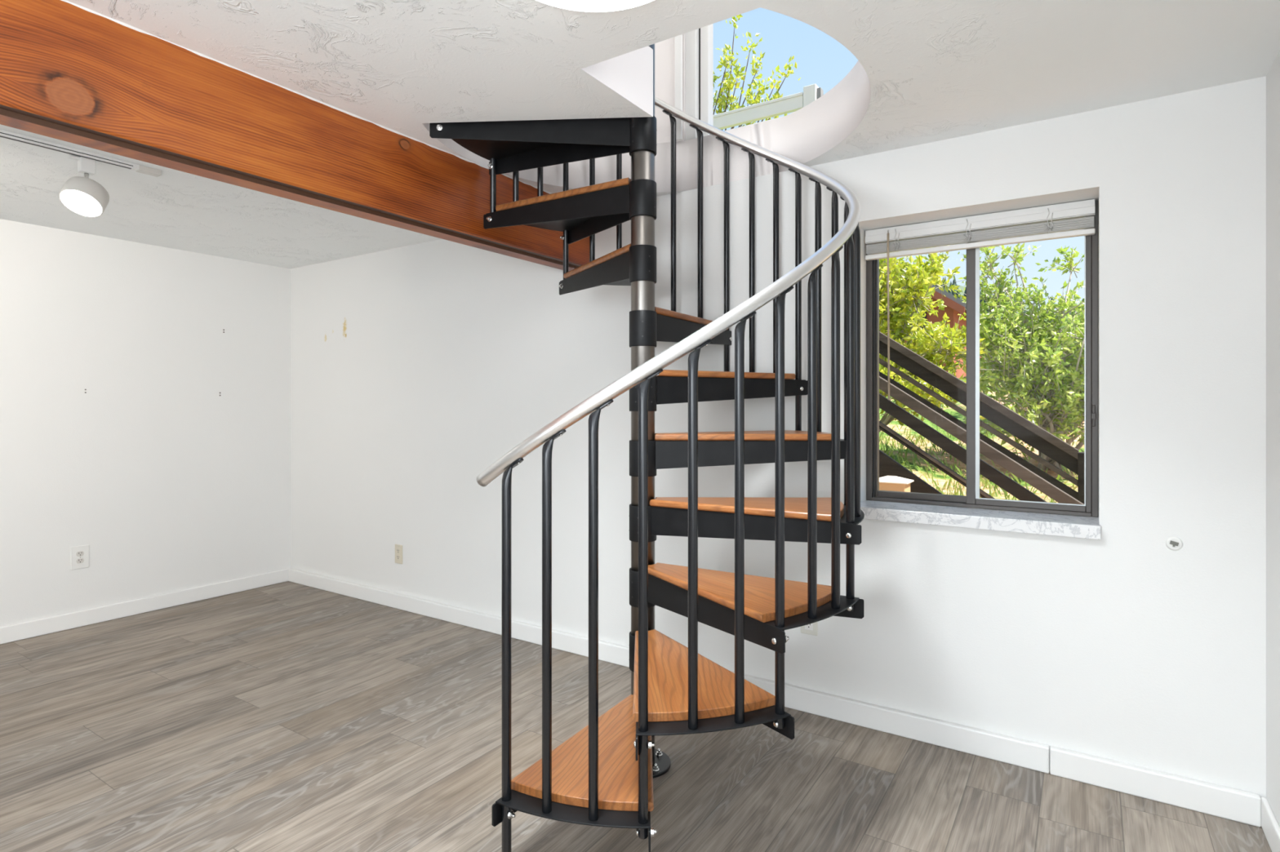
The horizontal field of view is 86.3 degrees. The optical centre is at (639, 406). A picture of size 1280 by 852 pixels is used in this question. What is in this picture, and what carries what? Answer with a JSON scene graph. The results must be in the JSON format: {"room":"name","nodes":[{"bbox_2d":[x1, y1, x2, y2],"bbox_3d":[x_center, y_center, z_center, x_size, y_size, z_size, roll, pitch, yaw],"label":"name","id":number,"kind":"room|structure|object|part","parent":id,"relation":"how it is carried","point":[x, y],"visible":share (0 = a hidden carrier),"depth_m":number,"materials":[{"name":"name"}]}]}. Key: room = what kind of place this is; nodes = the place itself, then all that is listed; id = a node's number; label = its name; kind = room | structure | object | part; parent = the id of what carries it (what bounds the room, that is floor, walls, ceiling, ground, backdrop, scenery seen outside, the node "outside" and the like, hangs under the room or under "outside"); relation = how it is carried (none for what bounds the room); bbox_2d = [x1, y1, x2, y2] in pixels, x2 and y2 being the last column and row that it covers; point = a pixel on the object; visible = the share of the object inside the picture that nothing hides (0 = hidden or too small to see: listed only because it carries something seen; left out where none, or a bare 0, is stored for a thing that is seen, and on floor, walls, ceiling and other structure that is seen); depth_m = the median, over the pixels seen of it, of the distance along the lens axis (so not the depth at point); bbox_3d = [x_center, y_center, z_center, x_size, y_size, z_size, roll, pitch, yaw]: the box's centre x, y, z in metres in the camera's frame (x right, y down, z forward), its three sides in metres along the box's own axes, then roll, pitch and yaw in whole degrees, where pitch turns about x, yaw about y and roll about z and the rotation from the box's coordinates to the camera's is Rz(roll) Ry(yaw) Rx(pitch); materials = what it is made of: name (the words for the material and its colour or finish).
{"room":"empty living room","nodes":[
{"label":"empty living room","id":0,"kind":"room"},
{"bbox_2d":[0,218,290,626],"bbox_3d":[-3.865,0.132,2.865,0.200,2.200,4.820,0,0,33],"label":"wall","id":1,"kind":"structure","parent":0,"point":[145,388],"depth_m":4.02,"materials":[{"name":"paint"}]},
{"bbox_2d":[71,544,88,570],"bbox_3d":[-3.123,0.845,3.809,0.008,0.128,0.084,0,0,33],"label":"wall outlet","id":2,"kind":"object","parent":1,"relation":"attached to","point":[79,554],"visible":1,"depth_m":3.81,"materials":[{"name":"white plastic"}]},
{"bbox_2d":[76,558,84,563],"bbox_3d":[-3.122,0.864,3.808,0.002,0.027,0.034,0,0,33],"label":"socket","id":3,"kind":"object","parent":2,"relation":"attached to","point":[78,560],"depth_m":3.81,"materials":[{"name":"white plastic"}]},
{"bbox_2d":[76,551,84,556],"bbox_3d":[-3.122,0.825,3.808,0.002,0.027,0.034,0,0,33],"label":"socket","id":4,"kind":"object","parent":2,"relation":"attached to","point":[79,553],"depth_m":3.81,"materials":[{"name":"white plastic"}]},
{"bbox_2d":[0,568,288,644],"bbox_3d":[-3.726,1.188,2.882,0.014,0.088,4.600,0,0,33],"label":"baseboard","id":5,"kind":"structure","parent":1,"relation":"attached to","point":[25,630],"depth_m":4.01,"materials":[{"name":"white paint"}]},
{"bbox_2d":[0,581,1271,851],"bbox_3d":[-1.567,1.331,1.499,5.543,0.200,5.050,0,0,33],"label":"floor","id":6,"kind":"structure","parent":0,"point":[285,717],"depth_m":2.39,"materials":[{"name":"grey wood"}]},
{"bbox_2d":[429,44,864,851],"bbox_3d":[0.010,-0.449,2.347,1.472,3.361,1.472,0,0,33],"label":"spiral staircase","id":7,"kind":"structure","parent":6,"relation":"on","point":[603,775],"depth_m":1.99,"materials":[{"name":"metal"}]},
{"bbox_3d":[-0.353,-0.937,2.458,0.686,0.097,0.412,0,0,17],"label":"tread frame","id":8,"kind":"part","parent":7,"relation":"part of","materials":[{"name":"black metal"}]},
{"bbox_3d":[-0.250,-0.716,2.624,0.412,0.097,0.686,0,0,-43],"label":"tread frame","id":9,"kind":"part","parent":7,"relation":"part of","materials":[{"name":"black metal"}]},
{"bbox_3d":[-0.089,1.051,1.980,0.412,0.097,0.686,0,0,15],"label":"tread frame","id":10,"kind":"part","parent":7,"relation":"part of","materials":[{"name":"black metal"}]},
{"bbox_3d":[-0.078,-0.495,2.717,0.412,0.097,0.686,0,0,-13],"label":"tread frame","id":11,"kind":"part","parent":7,"relation":"part of","materials":[{"name":"black metal"}]},
{"bbox_3d":[0.010,1.226,2.347,0.191,0.011,0.191,0,0,33],"label":"plate","id":12,"kind":"part","parent":7,"relation":"part of","materials":[{"name":"black metal"}]},
{"bbox_3d":[0.010,-0.960,2.347,1.426,2.344,1.426,0,0,33],"label":"handrail","id":13,"kind":"part","parent":7,"relation":"part of","materials":[{"name":"silver metal"}]},
{"bbox_3d":[0.117,-0.275,2.712,0.412,0.097,0.686,0,0,16],"label":"tread frame","id":14,"kind":"part","parent":7,"relation":"part of","materials":[{"name":"black metal"}]},
{"bbox_3d":[0.106,0.830,1.979,0.412,0.097,0.686,0,0,-15],"label":"tread frame","id":15,"kind":"part","parent":7,"relation":"part of","materials":[{"name":"black metal"}]},
{"bbox_3d":[0.284,-0.054,2.610,0.686,0.097,0.412,0,0,-44],"label":"tread frame","id":16,"kind":"part","parent":7,"relation":"part of","materials":[{"name":"black metal"}]},
{"bbox_3d":[0.379,0.167,2.439,0.686,0.097,0.412,0,0,-14],"label":"tread frame","id":17,"kind":"part","parent":7,"relation":"part of","materials":[{"name":"black metal"}]},
{"bbox_3d":[0.276,0.609,2.076,0.412,0.097,0.686,0,0,-44],"label":"tread frame","id":18,"kind":"part","parent":7,"relation":"part of","materials":[{"name":"black metal"}]},
{"bbox_3d":[0.376,0.388,2.244,0.686,0.097,0.412,0,0,16],"label":"tread frame","id":19,"kind":"part","parent":7,"relation":"part of","materials":[{"name":"black metal"}]},
{"bbox_2d":[0,0,1279,268],"bbox_3d":[-1.630,-1.081,1.403,5.543,0.225,4.820,0,0,33],"label":"ceiling","id":20,"kind":"structure","parent":0,"point":[925,71],"depth_m":1.98,"materials":[{"name":"white paint"}]},
{"bbox_2d":[0,128,161,177],"bbox_3d":[-2.583,-0.958,1.895,0.038,0.022,2.200,0,0,33],"label":"track","id":21,"kind":"object","parent":20,"relation":"attached to","point":[3,134],"visible":1,"depth_m":2.58,"materials":[{"name":"white plastic"}]},
{"bbox_2d":[58,155,109,217],"bbox_3d":[-2.134,-0.843,2.624,0.140,0.214,0.154,0,0,-6],"label":"track spotlight","id":22,"kind":"object","parent":21,"relation":"hanging from","point":[84,196],"visible":1,"depth_m":2.60,"materials":[{"name":"white plastic"}]},
{"bbox_3d":[-2.127,-0.870,2.624,0.014,0.049,0.014,0,0,33],"label":"stem","id":23,"kind":"part","parent":22,"relation":"part of","materials":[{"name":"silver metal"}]},
{"bbox_2d":[0,0,589,271],"bbox_3d":[-1.558,-0.821,1.471,0.136,0.295,4.612,0,0,33],"label":"ceiling beam","id":24,"kind":"structure","parent":20,"relation":"attached to","point":[69,73],"depth_m":1.94,"materials":[{"name":"brown wood"}]},
{"bbox_2d":[536,0,653,12],"bbox_3d":[-0.105,-0.943,1.423,0.461,0.051,0.461,0,0,33],"label":"ceiling light","id":25,"kind":"object","parent":20,"relation":"attached to","point":[593,6],"visible":1,"depth_m":1.58,"materials":[{"name":"beige"}]},
{"bbox_2d":[290,33,1266,798],"bbox_3d":[0.193,-1.268,3.223,6.600,5.000,0.238,0,0,33],"label":"wall","id":26,"kind":"structure","parent":0,"point":[415,368],"depth_m":2.56,"materials":[{"name":"paint"}]},
{"bbox_2d":[61,0,551,194],"bbox_3d":[-1.119,-0.966,2.012,0.004,0.006,3.200,0,0,33],"label":"trim","id":27,"kind":"structure","parent":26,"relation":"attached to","point":[66,1],"depth_m":2.06,"materials":[{"name":"white paint"}]},
{"bbox_2d":[395,544,402,564],"bbox_3d":[-1.473,0.904,4.166,0.071,0.115,0.008,0,0,33],"label":"wall outlet","id":28,"kind":"object","parent":26,"relation":"attached to","point":[398,548],"visible":1,"depth_m":4.16,"materials":[{"name":"beige plastic"}]},
{"bbox_2d":[396,554,399,560],"bbox_3d":[-1.474,0.924,4.164,0.033,0.037,0.002,0,0,33],"label":"socket","id":29,"kind":"object","parent":28,"relation":"attached to","point":[397,555],"depth_m":4.16,"materials":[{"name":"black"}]},
{"bbox_2d":[396,547,399,554],"bbox_3d":[-1.474,0.885,4.164,0.033,0.037,0.002,0,0,33],"label":"socket","id":30,"kind":"object","parent":28,"relation":"attached to","point":[397,548],"depth_m":4.16,"materials":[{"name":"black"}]},
{"bbox_2d":[675,23,784,141],"bbox_3d":[1.008,-2.273,2.596,1.950,2.160,0.134,0,0,33],"label":"door frame","id":31,"kind":"structure","parent":26,"relation":"in","point":[699,42],"depth_m":3.06,"materials":[{"name":"white plastic"}]},
{"bbox_3d":[0.174,-2.273,3.070,0.035,2.160,0.014,0,0,33],"label":"casing","id":32,"kind":"part","parent":31,"relation":"part of","materials":[{"name":"white paint"}]},
{"bbox_3d":[1.036,-2.235,2.598,1.796,2.058,0.050,0,0,33],"label":"sash frame","id":33,"kind":"part","parent":31,"relation":"part of","materials":[{"name":"white plastic"}]},
{"bbox_2d":[288,568,1261,827],"bbox_3d":[-0.322,1.188,3.401,5.115,0.088,0.027,0,0,33],"label":"baseboard","id":34,"kind":"structure","parent":26,"relation":"attached to","point":[1028,754],"depth_m":2.46,"materials":[{"name":"white paint"}]},
{"bbox_2d":[800,622,817,635],"bbox_3d":[0.682,0.866,2.756,0.071,0.115,0.008,0,0,33],"label":"wall outlet","id":35,"kind":"object","parent":26,"relation":"attached to","point":[812,628],"visible":0.33,"depth_m":2.75,"materials":[{"name":"white plastic"}]},
{"bbox_2d":[804,623,813,631],"bbox_3d":[0.681,0.885,2.754,0.033,0.037,0.002,0,0,33],"label":"socket","id":36,"kind":"object","parent":35,"relation":"attached to","point":[809,627],"depth_m":2.75,"materials":[{"name":"white plastic"}]},
{"bbox_2d":[860,200,1101,539],"bbox_3d":[1.224,-0.141,2.531,0.799,1.148,0.267,0,0,33],"label":"window","id":37,"kind":"structure","parent":26,"relation":"in","point":[971,511],"depth_m":2.52,"materials":[{"name":"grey metal"}]},
{"bbox_3d":[1.137,-0.159,2.724,0.377,1.064,0.031,0,0,33],"label":"sash","id":38,"kind":"part","parent":37,"relation":"part of","materials":[{"name":"brown metal"}]},
{"bbox_2d":[865,199,1095,399],"bbox_3d":[1.244,-0.368,2.567,0.778,0.690,0.042,0,0,33],"label":"window blind","id":39,"kind":"object","parent":37,"relation":"attached to","point":[966,224],"visible":1,"depth_m":2.54,"materials":[{"name":"white plastic"}]},
{"bbox_3d":[1.014,-0.657,2.704,0.030,0.091,0.008,0,0,33],"label":"ladder cord","id":40,"kind":"part","parent":39,"relation":"part of","materials":[{"name":"white fabric"}]},
{"bbox_3d":[1.230,-0.657,2.563,0.030,0.091,0.008,0,0,33],"label":"ladder cord","id":41,"kind":"part","parent":39,"relation":"part of","materials":[{"name":"white fabric"}]},
{"bbox_3d":[1.247,-0.604,2.573,0.778,0.018,0.027,0,0,33],"label":"rail","id":42,"kind":"part","parent":39,"relation":"part of","materials":[{"name":"white plastic"}]},
{"bbox_3d":[1.449,-0.657,2.420,0.030,0.091,0.008,0,0,33],"label":"ladder cord","id":43,"kind":"part","parent":39,"relation":"part of","materials":[{"name":"white fabric"}]},
{"bbox_3d":[1.224,0.410,2.531,0.799,0.045,0.267,0,0,33],"label":"sill","id":44,"kind":"part","parent":37,"relation":"part of","materials":[{"name":"stone"}]},
{"bbox_3d":[1.418,-0.159,2.506,0.399,1.064,0.026,0,0,33],"label":"sash","id":45,"kind":"part","parent":37,"relation":"part of","materials":[{"name":"brown metal"}]},
{"bbox_2d":[1165,537,1182,551],"bbox_3d":[1.657,0.427,2.117,0.043,0.043,0.009,0,0,33],"label":"port","id":46,"kind":"object","parent":26,"relation":"attached to","point":[1175,544],"visible":1,"depth_m":2.12,"materials":[{"name":"white plastic"}]},
{"bbox_2d":[1266,50,1279,826],"bbox_3d":[0.660,0.132,0.023,0.200,2.200,4.620,0,0,33],"label":"wall","id":47,"kind":"structure","parent":0,"point":[1273,77],"depth_m":1.93,"materials":[{"name":"paint"}]},
{"bbox_2d":[1261,797,1279,851],"bbox_3d":[1.077,1.188,0.856,0.014,0.088,2.730,0,0,33],"label":"baseboard","id":48,"kind":"structure","parent":47,"relation":"attached to","point":[1270,827],"depth_m":1.90,"materials":[{"name":"white paint"}]},
{"label":"outside","id":49,"kind":"structure","parent":0,"visible":0},
{"bbox_2d":[946,283,1057,359],"bbox_3d":[35.859,-5.918,63.383,120.000,10.300,40.000,0,0,33],"label":"hill","id":50,"kind":"structure","parent":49,"point":[961,287],"depth_m":58.17,"materials":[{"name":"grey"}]},
{"bbox_2d":[904,266,1079,365],"bbox_3d":[24.453,-7.034,55.328,34.497,12.003,11.110,0,0,33],"label":"forest","id":51,"kind":"object","parent":50,"relation":"on","point":[952,292],"visible":0.02,"depth_m":56.32,"materials":[{"name":"green plant"}]},
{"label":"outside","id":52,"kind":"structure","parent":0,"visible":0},
{"bbox_2d":[879,373,1084,502],"bbox_3d":[19.502,-1.846,38.389,80.000,5.618,79.740,0,0,33],"label":"ground","id":53,"kind":"structure","parent":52,"point":[941,481],"depth_m":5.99,"materials":[{"name":"plant"}]},
{"bbox_2d":[713,13,801,130],"bbox_3d":[0.886,-1.877,7.370,1.792,4.671,0.538,0,0,33],"label":"tree","id":54,"kind":"object","parent":53,"relation":"on","point":[728,85],"visible":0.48,"depth_m":7.23,"materials":[{"name":"green plant"}]},
{"bbox_2d":[713,84,823,129],"bbox_3d":[-0.264,-0.731,5.761,3.655,3.025,0.110,0,0,33],"label":"deck railing","id":55,"kind":"object","parent":53,"relation":"on","point":[792,103],"visible":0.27,"depth_m":4.95,"materials":[{"name":"white"}]},
{"bbox_3d":[-0.319,-2.147,5.791,3.530,0.087,0.040,0,0,33],"label":"rail","id":56,"kind":"part","parent":55,"relation":"part of","materials":[{"name":"white"}]},
{"bbox_3d":[1.208,-0.731,4.810,0.090,3.025,0.090,0,0,33],"label":"post","id":57,"kind":"part","parent":55,"relation":"part of","materials":[{"name":"white"}]},
{"bbox_2d":[879,475,914,492],"bbox_3d":[1.246,0.614,3.381,0.180,0.535,0.150,0,0,33],"label":"timber post","id":58,"kind":"object","parent":53,"relation":"on","point":[892,483],"visible":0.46,"depth_m":3.33,"materials":[{"name":"brown wood"}]},
{"bbox_3d":[1.246,0.629,3.381,0.150,0.505,0.130,0,0,33],"label":"post","id":59,"kind":"part","parent":58,"relation":"part of","materials":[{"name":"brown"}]},
{"bbox_2d":[879,244,985,431],"bbox_3d":[2.064,-0.551,6.103,1.289,1.982,1.970,0,0,-30],"label":"tree","id":60,"kind":"object","parent":53,"relation":"on","point":[902,281],"visible":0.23,"depth_m":5.74,"materials":[{"name":"green plant"}]},
{"bbox_2d":[880,261,998,377],"bbox_3d":[5.278,-1.611,17.019,6.000,3.795,5.680,0,0,33],"label":"house","id":61,"kind":"structure","parent":53,"relation":"on","point":[953,308],"depth_m":13.57,"materials":[{"name":"brown"}]},
{"bbox_2d":[879,331,1084,503],"bbox_3d":[2.708,0.082,3.834,3.460,1.700,0.140,0,0,33],"label":"stair railing","id":62,"kind":"object","parent":53,"relation":"on","point":[1015,424],"visible":0.31,"depth_m":4.14,"materials":[{"name":"brown wood"}]},
{"bbox_3d":[2.557,0.599,3.903,0.090,0.665,0.090,0,0,33],"label":"post","id":63,"kind":"part","parent":62,"relation":"part of","materials":[{"name":"brown wood"}]},
{"bbox_2d":[879,376,1084,504],"bbox_3d":[1.416,0.038,3.640,2.390,1.822,0.140,0,0,33],"label":"stair railing","id":64,"kind":"object","parent":53,"relation":"on","point":[888,466],"visible":0.07,"depth_m":3.49,"materials":[{"name":"brown wood"}]},
{"bbox_3d":[1.359,0.170,3.635,2.300,1.559,0.030,0,0,33],"label":"rail","id":65,"kind":"part","parent":64,"relation":"part of","materials":[{"name":"brown wood"}]},
{"bbox_3d":[1.351,0.145,3.623,2.300,1.580,0.040,0,0,33],"label":"rail","id":66,"kind":"part","parent":64,"relation":"part of","materials":[{"name":"brown wood"}]},
{"bbox_2d":[954,239,1084,470],"bbox_3d":[3.562,-0.504,5.516,1.994,2.073,1.229,0,0,24],"label":"tree","id":67,"kind":"object","parent":53,"relation":"on","point":[1045,400],"visible":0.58,"depth_m":5.54,"materials":[{"name":"green plant"}]},
{"bbox_2d":[984,301,1084,399],"bbox_3d":[5.191,-0.682,7.307,2.954,1.565,1.685,0,0,33],"label":"shrub","id":68,"kind":"object","parent":53,"relation":"on","point":[1081,322],"visible":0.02,"depth_m":7.25,"materials":[{"name":"green plant"}]}
]}

